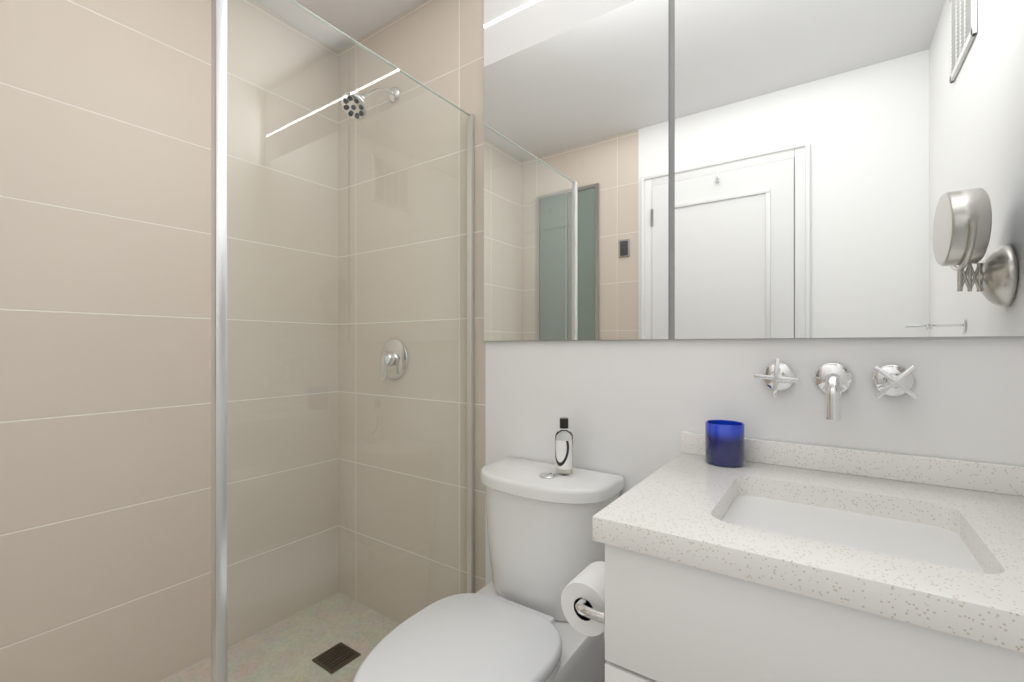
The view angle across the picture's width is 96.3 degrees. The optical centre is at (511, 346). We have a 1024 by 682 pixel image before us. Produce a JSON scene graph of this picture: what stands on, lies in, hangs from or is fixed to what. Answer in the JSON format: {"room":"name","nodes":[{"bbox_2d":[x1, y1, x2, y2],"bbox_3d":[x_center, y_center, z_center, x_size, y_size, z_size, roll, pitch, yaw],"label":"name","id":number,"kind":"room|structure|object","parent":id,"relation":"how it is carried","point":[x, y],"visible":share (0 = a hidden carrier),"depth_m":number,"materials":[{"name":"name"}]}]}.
{"room":"bathroom","nodes":[
{"label":"bathroom","id":0,"kind":"room"},
{"bbox_2d":[0,0,337,681],"bbox_3d":[-1.247,-0.109,1.460,0.100,2.420,1.709,0,0,35],"label":"wall","id":1,"kind":"structure","parent":0,"point":[105,340],"depth_m":1.49,"materials":[{"name":"beige tile"}]},
{"bbox_2d":[254,0,422,50],"bbox_3d":[-0.315,-1.369,0.814,2.368,0.100,1.709,0,0,35],"label":"ceiling","id":2,"kind":"structure","parent":0,"point":[355,20],"depth_m":1.82,"materials":[{"name":"white paint"}]},
{"bbox_2d":[338,0,485,623],"bbox_3d":[-0.405,-0.109,1.855,0.834,2.420,0.100,0,0,35],"label":"tiled wall","id":3,"kind":"structure","parent":0,"point":[436,46],"depth_m":1.78,"materials":[{"name":"beige tile"}]},
{"bbox_2d":[341,86,399,119],"bbox_3d":[-0.532,-0.941,1.738,0.100,0.197,0.234,0,0,35],"label":"shower head","id":4,"kind":"object","parent":3,"relation":"attached to","point":[349,106],"depth_m":1.68},
{"bbox_2d":[380,339,407,380],"bbox_3d":[-0.489,0.053,1.814,0.160,0.165,0.060,0,0,35],"label":"shower valve","id":5,"kind":"object","parent":3,"relation":"attached to","point":[392,357],"depth_m":1.81,"materials":[{"name":"silver metal"}]},
{"bbox_2d":[486,337,1023,584],"bbox_3d":[0.486,-0.109,1.238,1.334,2.420,0.100,0,0,35],"label":"wall","id":6,"kind":"structure","parent":0,"point":[631,410],"depth_m":1.13,"materials":[{"name":"white paint"}]},
{"bbox_2d":[484,0,679,340],"bbox_3d":[0.168,-0.666,1.389,0.637,1.299,0.011,0,0,35],"label":"mirror","id":7,"kind":"object","parent":6,"relation":"attached to","point":[582,97],"depth_m":1.36,"materials":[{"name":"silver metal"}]},
{"bbox_2d":[754,358,918,419],"bbox_3d":[0.679,0.089,0.982,0.286,0.124,0.097,0,0,35],"label":"faucet","id":8,"kind":"object","parent":6,"relation":"attached to","point":[833,381],"visible":1,"depth_m":0.96,"materials":[{"name":"silver metal"}]},
{"bbox_2d":[680,0,1023,339],"bbox_3d":[0.708,-0.666,1.015,0.711,1.299,0.011,0,0,35],"label":"mirror","id":9,"kind":"object","parent":6,"relation":"attached to","point":[736,169],"depth_m":0.99,"materials":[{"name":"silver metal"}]},
{"bbox_3d":[0.056,1.151,0.557,1.464,0.100,1.709,0,0,35],"label":"floor","id":10,"kind":"structure","parent":0,"visible":0},
{"bbox_2d":[353,457,623,681],"bbox_3d":[-0.054,0.729,1.110,0.406,0.744,0.706,0,0,35],"label":"toilet","id":11,"kind":"object","parent":10,"relation":"on","point":[509,623],"visible":0.96,"depth_m":1.18,"materials":[{"name":"white ceramic"}]},
{"bbox_2d":[555,418,572,475],"bbox_3d":[0.148,0.283,1.307,0.050,0.158,0.050,0,0,35],"label":"perfume bottle","id":12,"kind":"object","parent":11,"relation":"on","point":[563,451],"visible":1,"depth_m":1.29,"materials":[{"name":"clear glass"}]},
{"bbox_2d":[593,431,1023,681],"bbox_3d":[0.567,0.661,0.780,0.676,0.879,0.558,0,0,35],"label":"bathroom vanity","id":13,"kind":"object","parent":10,"relation":"on","point":[774,561],"visible":0.98,"depth_m":0.67,"materials":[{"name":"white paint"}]},
{"bbox_2d":[561,561,604,638],"bbox_3d":[0.163,0.476,0.865,0.112,0.096,0.182,0,0,35],"label":"toilet paper roll","id":14,"kind":"object","parent":13,"relation":"attached to","point":[583,600],"visible":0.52,"depth_m":0.83,"materials":[{"name":"white paper"}]},
{"bbox_2d":[705,420,744,467],"bbox_3d":[0.500,0.226,1.079,0.084,0.096,0.084,0,0,35],"label":"glass","id":15,"kind":"object","parent":13,"relation":"on","point":[724,443],"visible":1,"depth_m":1.05,"materials":[{"name":"blue glass"}]},
{"label":"outside","id":16,"kind":"structure","parent":0,"visible":0},
{"bbox_2d":[161,593,399,681],"bbox_3d":[-0.917,1.151,1.231,0.904,0.100,1.709,0,0,35],"label":"shower floor","id":17,"kind":"structure","parent":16,"point":[200,671],"depth_m":1.69,"materials":[{"name":"stone"}]},
{"bbox_2d":[312,642,360,673],"bbox_3d":[-0.620,1.098,1.621,0.116,0.005,0.116,0,0,35],"label":"shower drain","id":18,"kind":"object","parent":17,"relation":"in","point":[336,651],"depth_m":1.62,"materials":[{"name":"brown metal"}]},
{"bbox_2d":[211,0,473,681],"bbox_3d":[-0.375,0.145,1.272,0.022,1.908,0.820,0,0,35],"label":"glass screen","id":19,"kind":"object","parent":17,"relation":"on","point":[219,294],"visible":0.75,"depth_m":1.02,"materials":[{"name":"clear glass"}]}
]}

